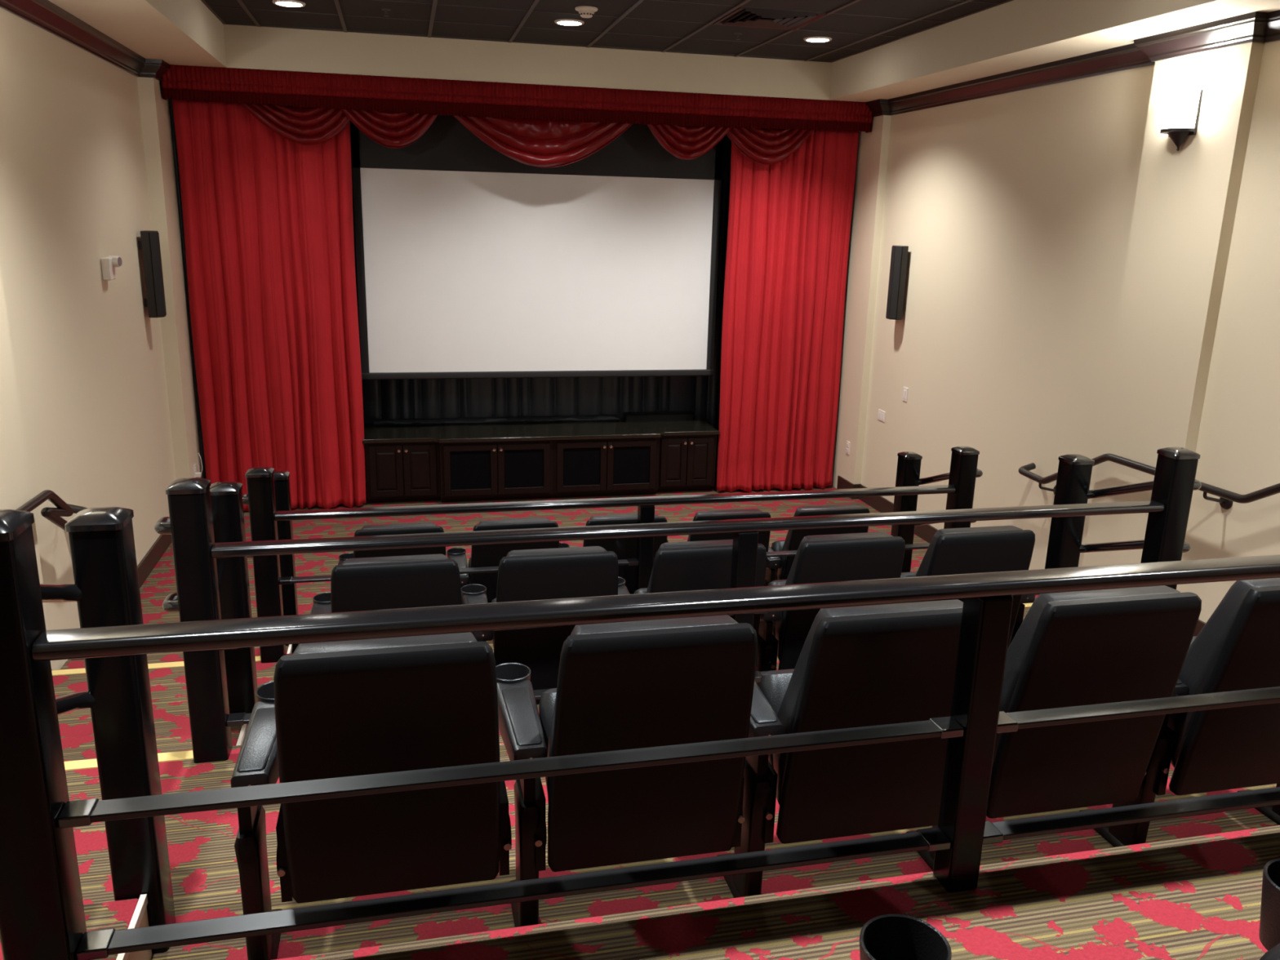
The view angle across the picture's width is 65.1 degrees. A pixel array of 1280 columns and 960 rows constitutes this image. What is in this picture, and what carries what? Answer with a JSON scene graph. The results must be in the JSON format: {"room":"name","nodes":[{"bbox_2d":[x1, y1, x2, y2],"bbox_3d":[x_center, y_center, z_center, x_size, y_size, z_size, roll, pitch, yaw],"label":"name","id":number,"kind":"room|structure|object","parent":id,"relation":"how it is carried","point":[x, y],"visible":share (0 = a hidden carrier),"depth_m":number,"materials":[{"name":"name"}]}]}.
{"room":"auditorium","nodes":[
{"label":"auditorium","id":0,"kind":"room"},
{"bbox_2d":[0,7,203,670],"bbox_3d":[-2.688,-0.347,3.409,0.307,4.180,11.200,-2,15,-13],"label":"wall","id":1,"kind":"structure","parent":0,"point":[99,407],"depth_m":5.79,"materials":[{"name":"beige paint"}]},
{"bbox_2d":[15,489,87,530],"bbox_3d":[-2.463,0.250,3.091,0.162,1.015,4.443,-2,15,-13],"label":"handrail","id":2,"kind":"object","parent":1,"relation":"attached to","point":[54,515],"visible":0.62,"depth_m":4.77,"materials":[{"name":"brown metal"}]},
{"bbox_2d":[0,0,169,81],"bbox_3d":[-2.397,-1.703,2.572,0.193,0.116,10.180,-2,15,-13],"label":"trim","id":3,"kind":"structure","parent":1,"relation":"attached to","point":[45,15],"depth_m":5.78,"materials":[{"name":"brown wood"}]},
{"bbox_2d":[100,255,122,280],"bbox_3d":[-3.273,-1.315,6.225,0.093,0.145,0.134,-2,15,-13],"label":"security camera","id":4,"kind":"object","parent":1,"relation":"attached to","point":[108,264],"visible":1,"depth_m":6.18,"materials":[{"name":"white plastic"}]},
{"bbox_2d":[66,534,172,661],"bbox_3d":[-2.513,1.051,3.347,0.123,1.216,10.300,-2,15,-13],"label":"baseboard","id":5,"kind":"structure","parent":1,"relation":"attached to","point":[157,549],"depth_m":7.06,"materials":[{"name":"brown wood"}]},
{"bbox_2d":[137,230,166,317],"bbox_3d":[-3.467,-1.462,7.130,0.129,0.600,0.152,-2,15,-13],"label":"wall speaker","id":6,"kind":"object","parent":1,"relation":"attached to","point":[149,244],"visible":1,"depth_m":7.08},
{"bbox_2d":[149,232,164,315],"bbox_3d":[-3.413,-1.450,7.088,0.003,0.576,0.055,9,16,26],"label":"grille","id":7,"kind":"object","parent":6,"relation":"attached to","point":[157,295],"depth_m":7.09,"materials":[{"name":"black fabric"}]},
{"bbox_2d":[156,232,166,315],"bbox_3d":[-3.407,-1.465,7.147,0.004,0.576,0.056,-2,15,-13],"label":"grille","id":8,"kind":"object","parent":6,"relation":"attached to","point":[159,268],"depth_m":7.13,"materials":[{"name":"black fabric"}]},
{"bbox_2d":[193,453,202,477],"bbox_3d":[-3.577,-0.117,8.138,0.060,0.211,0.120,-2,15,-13],"label":"power outlet","id":9,"kind":"object","parent":1,"relation":"attached to","point":[196,474],"visible":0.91,"depth_m":8.12,"materials":[{"name":"white plastic"}]},
{"bbox_2d":[204,0,1006,61],"bbox_3d":[0.262,-2.325,3.583,5.867,0.100,11.200,-2,15,-13],"label":"ceiling","id":10,"kind":"structure","parent":0,"point":[647,9],"depth_m":6.92,"materials":[{"name":"black tile"}]},
{"bbox_2d":[271,0,305,7],"bbox_3d":[-2.292,-3.109,6.555,0.208,0.016,0.208,-2,15,-13],"label":"recessed light","id":11,"kind":"object","parent":10,"relation":"in","point":[292,3],"visible":1,"depth_m":6.52,"materials":[{"name":"white glass"}]},
{"bbox_2d":[381,8,390,16],"bbox_3d":[-1.692,-3.116,6.692,0.060,0.042,0.060,-2,15,-13],"label":"sprinkler","id":12,"kind":"object","parent":10,"relation":"attached to","point":[386,10],"visible":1,"depth_m":6.68,"materials":[{"name":"black metal"}]},
{"bbox_2d":[554,18,584,26],"bbox_3d":[-0.490,-3.173,6.969,0.208,0.016,0.208,-2,15,-13],"label":"recessed light","id":13,"kind":"object","parent":10,"relation":"in","point":[569,22],"visible":1,"depth_m":6.93,"materials":[{"name":"white glass"}]},
{"bbox_2d":[575,5,597,17],"bbox_3d":[-0.347,-3.026,6.501,0.148,0.056,0.148,-2,15,-13],"label":"smoke detector","id":14,"kind":"object","parent":10,"relation":"attached to","point":[584,11],"visible":1,"depth_m":6.46,"materials":[{"name":"white plastic"}]},
{"bbox_2d":[200,0,1013,62],"bbox_3d":[0.354,-2.222,3.393,4.790,0.019,9.550,-2,15,-13],"label":"grid","id":15,"kind":"structure","parent":10,"relation":"attached to","point":[241,2],"depth_m":7.11,"materials":[{"name":"black metal"}]},
{"bbox_2d":[712,6,826,30],"bbox_3d":[0.853,-3.059,6.662,0.590,0.016,0.590,-2,15,-13],"label":"ceiling vent","id":16,"kind":"object","parent":10,"relation":"in","point":[785,20],"visible":1,"depth_m":6.65,"materials":[{"name":"metal"}]},
{"bbox_2d":[803,36,831,42],"bbox_3d":[1.307,-3.236,7.382,0.208,0.016,0.208,-2,15,-13],"label":"recessed light","id":17,"kind":"object","parent":10,"relation":"in","point":[812,39],"visible":1,"depth_m":7.34,"materials":[{"name":"white glass"}]},
{"bbox_2d":[48,0,1279,102],"bbox_3d":[0.258,-2.141,3.631,5.867,0.322,11.200,-2,15,-13],"label":"ceiling","id":18,"kind":"structure","parent":0,"point":[1013,35],"depth_m":7.43,"materials":[{"name":"beige paint"}]},
{"bbox_2d":[171,98,366,511],"bbox_3d":[-2.950,-1.324,8.120,1.301,3.254,0.111,-2,15,-13],"label":"stage curtain","id":19,"kind":"object","parent":18,"relation":"hanging from","point":[268,217],"visible":0.94,"depth_m":8.10,"materials":[{"name":"red fabric"}]},
{"bbox_2d":[161,64,872,133],"bbox_3d":[-0.766,-3.022,8.042,5.666,0.277,0.145,-2,15,-13],"label":"valance","id":20,"kind":"object","parent":18,"relation":"hanging from","point":[461,98],"visible":1,"depth_m":7.93,"materials":[{"name":"red fabric"}]},
{"bbox_2d":[240,102,350,144],"bbox_3d":[-2.625,-2.762,7.723,0.952,0.341,0.075,-2,15,-13],"label":"swag","id":21,"kind":"object","parent":20,"relation":"hanging from","point":[307,125],"visible":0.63,"depth_m":7.72},
{"bbox_2d":[341,109,437,148],"bbox_3d":[-1.952,-2.770,7.830,0.832,0.346,0.084,-2,15,-13],"label":"swag","id":22,"kind":"object","parent":20,"relation":"hanging from","point":[391,130],"visible":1,"depth_m":7.83},
{"bbox_2d":[453,115,632,168],"bbox_3d":[-0.767,-2.764,8.127,1.621,0.452,0.092,-2,15,-13],"label":"swag","id":23,"kind":"object","parent":20,"relation":"hanging from","point":[548,144],"visible":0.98,"depth_m":8.12},
{"bbox_2d":[647,124,731,159],"bbox_3d":[0.423,-2.855,8.380,0.831,0.346,0.080,-2,15,-12],"label":"swag","id":24,"kind":"object","parent":20,"relation":"hanging from","point":[686,143],"visible":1,"depth_m":8.37},
{"bbox_2d":[726,127,813,164],"bbox_3d":[1.095,-2.883,8.581,0.921,0.361,0.078,-2,15,-13],"label":"swag","id":25,"kind":"object","parent":20,"relation":"hanging from","point":[762,146],"visible":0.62,"depth_m":8.57},
{"bbox_2d":[350,115,723,379],"bbox_3d":[-0.833,-2.078,8.711,3.161,2.393,0.100,-2,15,-13],"label":"projection screen","id":26,"kind":"object","parent":18,"relation":"hanging from","point":[474,260],"visible":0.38,"depth_m":8.72,"materials":[{"name":"white fabric"}]},
{"bbox_2d":[716,129,858,492],"bbox_3d":[1.332,-1.473,9.095,1.181,3.254,0.127,-2,15,-13],"label":"stage curtain","id":27,"kind":"object","parent":18,"relation":"hanging from","point":[789,220],"visible":0.96,"depth_m":9.10,"materials":[{"name":"red fabric"}]},
{"bbox_2d":[52,470,1279,959],"bbox_3d":[0.179,0.979,4.450,5.867,1.226,11.200,-2,15,-13],"label":"floor","id":28,"kind":"structure","parent":0,"point":[1193,891],"depth_m":2.45,"materials":[{"name":"carpet"}]},
{"bbox_2d":[0,893,152,959],"bbox_3d":[-1.696,1.174,2.113,1.123,0.175,0.487,-2,15,-13],"label":"carpeted step","id":29,"kind":"structure","parent":28,"relation":"on","point":[131,913],"depth_m":2.38,"materials":[{"name":"carpet"}]},
{"bbox_2d":[63,750,193,770],"bbox_3d":[-1.981,0.947,3.290,1.109,0.004,0.055,-2,15,-13],"label":"strip","id":30,"kind":"object","parent":28,"relation":"on","point":[181,755],"visible":0.22,"depth_m":3.35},
{"bbox_2d":[61,724,248,760],"bbox_3d":[-2.048,1.119,3.640,1.123,0.175,0.487,-2,15,-13],"label":"carpeted step","id":31,"kind":"structure","parent":28,"relation":"on","point":[179,739],"depth_m":3.80,"materials":[{"name":"carpet"}]},
{"bbox_2d":[51,656,260,675],"bbox_3d":[-2.333,0.892,4.812,1.109,0.004,0.055,-2,15,-13],"label":"strip","id":32,"kind":"object","parent":28,"relation":"on","point":[180,664],"visible":0.43,"depth_m":4.79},
{"bbox_2d":[60,644,292,669],"bbox_3d":[-2.400,1.064,5.162,1.123,0.175,0.487,-2,15,-13],"label":"carpeted step","id":33,"kind":"structure","parent":28,"relation":"on","point":[79,664],"depth_m":5.28,"materials":[{"name":"carpet"}]},
{"bbox_2d":[231,632,511,959],"bbox_3d":[-0.647,0.735,2.459,0.641,0.900,0.540,-2,15,-13],"label":"seat","id":34,"kind":"object","parent":28,"relation":"on","point":[351,708],"visible":0.94,"depth_m":2.25,"materials":[{"name":"black leather"}]},
{"bbox_2d":[292,632,477,654],"bbox_3d":[-0.572,0.618,2.319,0.477,0.600,0.241,-2,15,-13],"label":"cushion","id":35,"kind":"object","parent":34,"relation":"on","point":[460,639],"depth_m":2.15,"materials":[{"name":"black leather"}]},
{"bbox_2d":[310,554,462,613],"bbox_3d":[-1.001,0.678,3.990,0.641,0.900,0.540,-2,15,-13],"label":"seat","id":36,"kind":"object","parent":28,"relation":"on","point":[410,581],"visible":0.32,"depth_m":3.67,"materials":[{"name":"black leather"}]},
{"bbox_2d":[342,554,448,564],"bbox_3d":[-0.926,0.561,3.850,0.477,0.600,0.241,-2,15,-13],"label":"cushion","id":37,"kind":"object","parent":36,"relation":"on","point":[410,559],"depth_m":3.69,"materials":[{"name":"black leather"}]},
{"bbox_2d":[337,522,446,564],"bbox_3d":[-1.351,0.625,5.508,0.641,0.900,0.540,-2,15,-13],"label":"seat","id":38,"kind":"object","parent":28,"relation":"on","point":[427,527],"visible":0.24,"depth_m":5.19,"materials":[{"name":"black leather"}]},
{"bbox_2d":[360,522,436,529],"bbox_3d":[-1.276,0.508,5.367,0.477,0.600,0.241,-2,15,-13],"label":"cushion","id":39,"kind":"object","parent":38,"relation":"on","point":[427,525],"depth_m":5.20,"materials":[{"name":"black leather"}]},
{"bbox_2d":[364,441,440,503],"bbox_3d":[-2.127,-0.138,9.019,0.624,0.555,0.718,-2,15,-13],"label":"base cabinet","id":40,"kind":"object","parent":28,"relation":"on","point":[397,472],"visible":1,"depth_m":8.71,"materials":[{"name":"brown wood"}]},
{"bbox_2d":[439,440,553,502],"bbox_3d":[-1.333,-0.158,9.172,0.988,0.555,0.778,-2,15,-13],"label":"base cabinet","id":41,"kind":"object","parent":28,"relation":"on","point":[519,469],"visible":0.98,"depth_m":8.84,"materials":[{"name":"brown wood"}]},
{"bbox_2d":[362,416,719,443],"bbox_3d":[-0.891,-0.463,9.208,3.185,0.036,0.775,-2,15,-13],"label":"countertop","id":42,"kind":"structure","parent":41,"relation":"on","point":[608,428],"depth_m":9.06,"materials":[{"name":"stone"}]},
{"bbox_2d":[373,414,619,425],"bbox_3d":[-1.315,-0.567,9.396,2.280,0.040,0.160,-2,15,-13],"label":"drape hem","id":43,"kind":"object","parent":42,"relation":"on","point":[596,417],"visible":1,"depth_m":9.37,"materials":[{"name":"black fabric"}]},
{"bbox_2d":[622,410,693,422],"bbox_3d":[0.179,-0.614,9.676,0.680,0.070,0.150,-2,15,-13],"label":"soundbar","id":44,"kind":"object","parent":42,"relation":"on","point":[679,415],"visible":1,"depth_m":9.62,"materials":[{"name":"black plastic"}]},
{"bbox_2d":[446,517,559,603],"bbox_3d":[-0.757,0.604,5.644,0.622,0.900,0.540,-2,15,-13],"label":"seat","id":45,"kind":"object","parent":28,"relation":"on","point":[485,555],"visible":0.38,"depth_m":5.34,"materials":[{"name":"black leather"}]},
{"bbox_2d":[468,557,471,584],"bbox_3d":[-0.723,0.580,5.652,0.476,0.312,0.204,-2,15,-13],"label":"seat cushion","id":46,"kind":"object","parent":45,"relation":"on","point":[469,561],"depth_m":5.59,"materials":[{"name":"black leather"}]},
{"bbox_2d":[479,517,550,524],"bbox_3d":[-0.692,0.488,5.501,0.477,0.600,0.241,-2,15,-13],"label":"cushion","id":47,"kind":"object","parent":45,"relation":"on","point":[541,520],"depth_m":5.34,"materials":[{"name":"black leather"}]},
{"bbox_2d":[169,98,842,480],"bbox_3d":[-0.943,-1.591,9.023,5.668,3.380,0.752,-2,15,-13],"label":"wall","id":48,"kind":"structure","parent":28,"relation":"on","point":[419,398],"depth_m":9.56,"materials":[{"name":"fabric"}]},
{"bbox_2d":[461,546,618,704],"bbox_3d":[-0.407,0.657,4.127,0.622,0.900,0.540,-2,15,-13],"label":"seat","id":49,"kind":"object","parent":28,"relation":"on","point":[541,574],"visible":0.3,"depth_m":3.84,"materials":[{"name":"black leather"}]},
{"bbox_2d":[491,598,496,648],"bbox_3d":[-0.373,0.633,4.135,0.476,0.312,0.204,-2,15,-13],"label":"seat cushion","id":50,"kind":"object","parent":49,"relation":"on","point":[494,600],"depth_m":4.07,"materials":[{"name":"black leather"}]},
{"bbox_2d":[493,546,606,644],"bbox_3d":[-0.341,0.541,3.984,0.477,0.600,0.241,-2,15,-13],"label":"cushion","id":51,"kind":"object","parent":49,"relation":"on","point":[541,588],"depth_m":3.83,"materials":[{"name":"black leather"}]},
{"bbox_2d":[551,437,659,497],"bbox_3d":[-0.379,-0.192,9.391,0.968,0.555,0.778,-2,15,-13],"label":"base cabinet","id":52,"kind":"object","parent":28,"relation":"on","point":[583,468],"visible":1,"depth_m":9.05,"materials":[{"name":"brown wood"}]},
{"bbox_2d":[242,445,982,662],"bbox_3d":[-0.078,0.435,5.552,3.880,1.306,0.722,-2,15,-13],"label":"guard railing","id":53,"kind":"object","parent":28,"relation":"on","point":[271,514],"visible":0.53,"depth_m":5.19,"materials":[{"name":"black metal"}]},
{"bbox_2d":[559,513,667,594],"bbox_3d":[-0.173,0.583,5.778,0.622,0.900,0.540,-2,15,-13],"label":"seat","id":54,"kind":"object","parent":28,"relation":"on","point":[624,548],"visible":0.15,"depth_m":5.48,"materials":[{"name":"black leather"}]},
{"bbox_2d":[590,513,659,519],"bbox_3d":[-0.107,0.467,5.636,0.477,0.600,0.241,-2,15,-13],"label":"cushion","id":55,"kind":"object","parent":54,"relation":"on","point":[634,516],"depth_m":5.47,"materials":[{"name":"black leather"}]},
{"bbox_2d":[495,614,757,927],"bbox_3d":[-0.054,0.714,2.595,0.622,0.900,0.540,-2,15,-13],"label":"seat","id":56,"kind":"object","parent":28,"relation":"on","point":[629,685],"visible":0.83,"depth_m":2.39,"materials":[{"name":"black leather"}]},
{"bbox_2d":[538,688,556,791],"bbox_3d":[-0.019,0.690,2.604,0.476,0.312,0.204,-2,15,-13],"label":"seat cushion","id":57,"kind":"object","parent":56,"relation":"on","point":[546,706],"depth_m":2.53,"materials":[{"name":"black leather"}]},
{"bbox_2d":[546,614,738,803],"bbox_3d":[0.012,0.598,2.453,0.477,0.600,0.241,-2,15,-13],"label":"cushion","id":58,"kind":"object","parent":56,"relation":"on","point":[604,714],"depth_m":2.34,"materials":[{"name":"black leather"}]},
{"bbox_2d":[0,506,1279,959],"bbox_3d":[0.627,0.546,2.499,3.880,1.306,0.722,-2,15,-13],"label":"guard railing","id":59,"kind":"object","parent":28,"relation":"on","point":[42,914],"visible":1,"depth_m":2.03,"materials":[{"name":"black metal"}]},
{"bbox_2d":[154,446,1201,763],"bbox_3d":[0.274,0.491,4.025,3.880,1.306,0.722,-2,15,-13],"label":"guard railing","id":60,"kind":"object","parent":28,"relation":"on","point":[206,525],"visible":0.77,"depth_m":3.65,"materials":[{"name":"black metal"}]},
{"bbox_2d":[656,435,716,492],"bbox_3d":[0.361,-0.225,9.591,0.561,0.555,0.718,-2,15,-13],"label":"base cabinet","id":61,"kind":"object","parent":28,"relation":"on","point":[686,463],"visible":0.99,"depth_m":9.28,"materials":[{"name":"brown wood"}]},
{"bbox_2d":[617,539,766,671],"bbox_3d":[0.177,0.636,4.261,0.622,0.900,0.540,-2,15,-13],"label":"seat","id":62,"kind":"object","parent":28,"relation":"on","point":[688,566],"visible":0.2,"depth_m":3.93,"materials":[{"name":"black leather"}]},
{"bbox_2d":[634,587,647,594],"bbox_3d":[0.212,0.613,4.269,0.476,0.312,0.204,-2,15,-13],"label":"seat cushion","id":63,"kind":"object","parent":62,"relation":"on","point":[643,590],"depth_m":4.22,"materials":[{"name":"black leather"}]},
{"bbox_2d":[646,539,733,593],"bbox_3d":[0.243,0.520,4.118,0.477,0.600,0.241,-2,15,-13],"label":"cushion","id":64,"kind":"object","parent":62,"relation":"on","point":[714,577],"depth_m":3.94,"materials":[{"name":"black leather"}]},
{"bbox_2d":[666,508,770,586],"bbox_3d":[0.411,0.562,5.912,0.622,0.900,0.540,-2,15,-13],"label":"seat","id":65,"kind":"object","parent":28,"relation":"on","point":[763,536],"visible":0.04,"depth_m":5.59,"materials":[{"name":"black leather"}]},
{"bbox_2d":[687,508,762,541],"bbox_3d":[0.477,0.447,5.770,0.477,0.600,0.241,-2,15,-13],"label":"cushion","id":66,"kind":"object","parent":65,"relation":"on","point":[750,511],"depth_m":5.59,"materials":[{"name":"black leather"}]},
{"bbox_2d":[764,504,870,586],"bbox_3d":[1.035,0.541,6.055,0.702,0.900,0.540,-2,15,-13],"label":"seat","id":67,"kind":"object","parent":28,"relation":"on","point":[778,568],"visible":0.12,"depth_m":5.76,"materials":[{"name":"black leather"}]},
{"bbox_2d":[771,540,784,580],"bbox_3d":[1.030,0.518,6.055,0.476,0.312,0.204,-2,15,-13],"label":"seat cushion","id":68,"kind":"object","parent":67,"relation":"on","point":[778,545],"depth_m":5.98,"materials":[{"name":"black leather"}]},
{"bbox_2d":[756,532,905,686],"bbox_3d":[0.762,0.616,4.395,0.622,0.900,0.540,-2,15,-13],"label":"seat","id":69,"kind":"object","parent":28,"relation":"on","point":[836,557],"visible":0.41,"depth_m":4.10,"materials":[{"name":"black leather"}]},
{"bbox_2d":[768,579,786,637],"bbox_3d":[0.796,0.592,4.404,0.476,0.312,0.204,-2,15,-13],"label":"seat cushion","id":70,"kind":"object","parent":69,"relation":"on","point":[776,624],"depth_m":4.33,"materials":[{"name":"black leather"}]},
{"bbox_2d":[774,532,893,661],"bbox_3d":[0.828,0.500,4.253,0.477,0.600,0.241,-2,15,-13],"label":"cushion","id":71,"kind":"object","parent":69,"relation":"on","point":[792,628],"depth_m":4.11,"materials":[{"name":"black leather"}]},
{"bbox_2d":[716,599,963,897],"bbox_3d":[0.531,0.693,2.730,0.622,0.900,0.540,-2,15,-13],"label":"seat","id":72,"kind":"object","parent":28,"relation":"on","point":[858,666],"visible":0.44,"depth_m":2.52,"materials":[{"name":"black leather"}]},
{"bbox_2d":[759,668,794,768],"bbox_3d":[0.565,0.669,2.738,0.476,0.312,0.204,-2,15,-13],"label":"seat cushion","id":73,"kind":"object","parent":72,"relation":"on","point":[773,686],"depth_m":2.66,"materials":[{"name":"black leather"}]},
{"bbox_2d":[773,599,963,804],"bbox_3d":[0.597,0.577,2.587,0.477,0.600,0.241,-2,15,-13],"label":"cushion","id":74,"kind":"object","parent":72,"relation":"on","point":[858,691],"depth_m":2.49,"materials":[{"name":"black leather"}]},
{"bbox_2d":[900,525,1035,648],"bbox_3d":[1.385,0.594,4.538,0.702,0.900,0.540,-2,15,-13],"label":"seat","id":75,"kind":"object","parent":28,"relation":"on","point":[983,549],"visible":0.23,"depth_m":4.21,"materials":[{"name":"black leather"}]},
{"bbox_2d":[900,571,917,577],"bbox_3d":[1.380,0.571,4.538,0.476,0.312,0.204,-2,15,-13],"label":"seat cushion","id":76,"kind":"object","parent":75,"relation":"on","point":[904,575],"depth_m":4.48,"materials":[{"name":"black leather"}]},
{"bbox_2d":[915,525,1022,577],"bbox_3d":[1.412,0.479,4.387,0.477,0.600,0.241,-2,15,-13],"label":"cushion","id":77,"kind":"object","parent":75,"relation":"on","point":[934,562],"depth_m":4.22,"materials":[{"name":"black leather"}]},
{"bbox_2d":[1022,602,1032,607],"bbox_3d":[2.284,0.730,5.872,1.082,0.004,0.055,-2,15,-13],"label":"strip","id":78,"kind":"object","parent":28,"relation":"on","point":[1027,605],"visible":0.14,"depth_m":5.86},
{"bbox_2d":[906,585,1201,871],"bbox_3d":[1.115,0.673,2.864,0.622,0.900,0.540,-2,15,-13],"label":"seat","id":79,"kind":"object","parent":28,"relation":"on","point":[1077,648],"visible":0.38,"depth_m":2.62,"materials":[{"name":"black leather"}]},
{"bbox_2d":[993,585,1180,758],"bbox_3d":[1.181,0.557,2.721,0.477,0.600,0.241,-2,15,-13],"label":"cushion","id":80,"kind":"object","parent":79,"relation":"on","point":[1039,673],"depth_m":2.60,"materials":[{"name":"black leather"}]},
{"bbox_2d":[859,914,1279,959],"bbox_3d":[0.619,0.764,1.119,0.622,0.900,0.540,-2,15,-13],"label":"seat","id":81,"kind":"object","parent":28,"relation":"on","point":[886,936],"visible":1,"depth_m":1.27,"materials":[{"name":"black plastic"}]},
{"bbox_2d":[1259,942,1279,959],"bbox_3d":[0.684,0.648,0.977,0.477,0.600,0.241,-2,15,-13],"label":"cushion","id":82,"kind":"object","parent":81,"relation":"on","point":[1273,953],"depth_m":0.83,"materials":[{"name":"black leather"}]},
{"bbox_2d":[1079,577,1279,847],"bbox_3d":[1.739,0.651,3.007,0.702,0.900,0.540,-2,15,-13],"label":"seat","id":83,"kind":"object","parent":28,"relation":"on","point":[1237,648],"visible":0.47,"depth_m":2.80,"materials":[{"name":"black leather"}]},
{"bbox_2d":[1167,577,1279,767],"bbox_3d":[1.766,0.536,2.855,0.477,0.600,0.241,-2,15,-13],"label":"cushion","id":84,"kind":"object","parent":83,"relation":"on","point":[1228,654],"depth_m":2.77,"materials":[{"name":"black leather"}]},
{"bbox_2d":[1258,857,1279,951],"bbox_3d":[1.203,0.744,1.254,0.622,0.900,0.540,-2,15,-13],"label":"seat","id":85,"kind":"object","parent":28,"relation":"on","point":[1269,922],"visible":0.93,"depth_m":1.37,"materials":[{"name":"black plastic"}]},
{"bbox_2d":[831,40,1279,622],"bbox_3d":[3.136,-0.552,4.746,0.270,4.180,11.200,-2,15,-13],"label":"wall","id":86,"kind":"structure","parent":0,"point":[1079,281],"depth_m":6.18,"materials":[{"name":"beige paint"}]},
{"bbox_2d":[845,440,850,454],"bbox_3d":[1.940,-0.301,9.368,0.009,0.118,0.075,-2,15,-13],"label":"power outlet","id":87,"kind":"object","parent":86,"relation":"attached to","point":[848,443],"visible":1,"depth_m":9.36,"materials":[{"name":"white plastic"}]},
{"bbox_2d":[877,408,885,422],"bbox_3d":[2.125,-0.567,8.836,0.008,0.090,0.130,-2,15,-13],"label":"wall plate","id":88,"kind":"object","parent":86,"relation":"attached to","point":[881,416],"visible":1,"depth_m":8.83,"materials":[{"name":"white plastic"}]},
{"bbox_2d":[885,245,908,319],"bbox_3d":[2.140,-1.639,8.338,0.129,0.600,0.152,-2,15,-13],"label":"wall speaker","id":89,"kind":"object","parent":86,"relation":"attached to","point":[899,258],"visible":1,"depth_m":8.28},
{"bbox_2d":[885,247,895,317],"bbox_3d":[2.078,-1.637,8.327,0.004,0.576,0.056,-2,15,-13],"label":"grille","id":90,"kind":"object","parent":89,"relation":"attached to","point":[891,286],"depth_m":8.31,"materials":[{"name":"fabric"}]},
{"bbox_2d":[889,247,902,318],"bbox_3d":[2.110,-1.623,8.277,0.055,0.576,0.003,12,18,35],"label":"grille","id":91,"kind":"object","parent":89,"relation":"attached to","point":[895,286],"depth_m":8.28,"materials":[{"name":"black fabric"}]},
{"bbox_2d":[902,386,907,401],"bbox_3d":[2.218,-0.718,8.403,0.010,0.115,0.075,-2,15,-13],"label":"light switch","id":92,"kind":"object","parent":86,"relation":"attached to","point":[904,389],"visible":1,"depth_m":8.39,"materials":[{"name":"white plastic"}]},
{"bbox_2d":[836,475,1205,635],"bbox_3d":[3.100,0.853,4.636,0.086,1.216,10.300,-2,15,-13],"label":"baseboard","id":93,"kind":"structure","parent":86,"relation":"attached to","point":[926,532],"depth_m":8.81,"materials":[{"name":"brown wood"}]},
{"bbox_2d":[866,9,1279,117],"bbox_3d":[3.148,-1.898,3.846,0.156,0.116,10.180,-2,15,-13],"label":"trim","id":94,"kind":"structure","parent":86,"relation":"attached to","point":[1260,27],"depth_m":5.80,"materials":[{"name":"brown wood"}]},
{"bbox_2d":[1018,453,1279,509],"bbox_3d":[3.082,0.085,4.426,0.161,1.104,4.543,-2,15,-13],"label":"handrail","id":95,"kind":"object","parent":86,"relation":"attached to","point":[1226,499],"visible":0.85,"depth_m":5.15,"materials":[{"name":"brown metal"}]},
{"bbox_2d":[1160,87,1203,151],"bbox_3d":[2.784,-1.868,5.213,0.117,0.300,0.190,-2,15,-13],"label":"wall sconce","id":96,"kind":"object","parent":86,"relation":"attached to","point":[1182,105],"visible":1,"depth_m":5.15,"materials":[{"name":"glass"}]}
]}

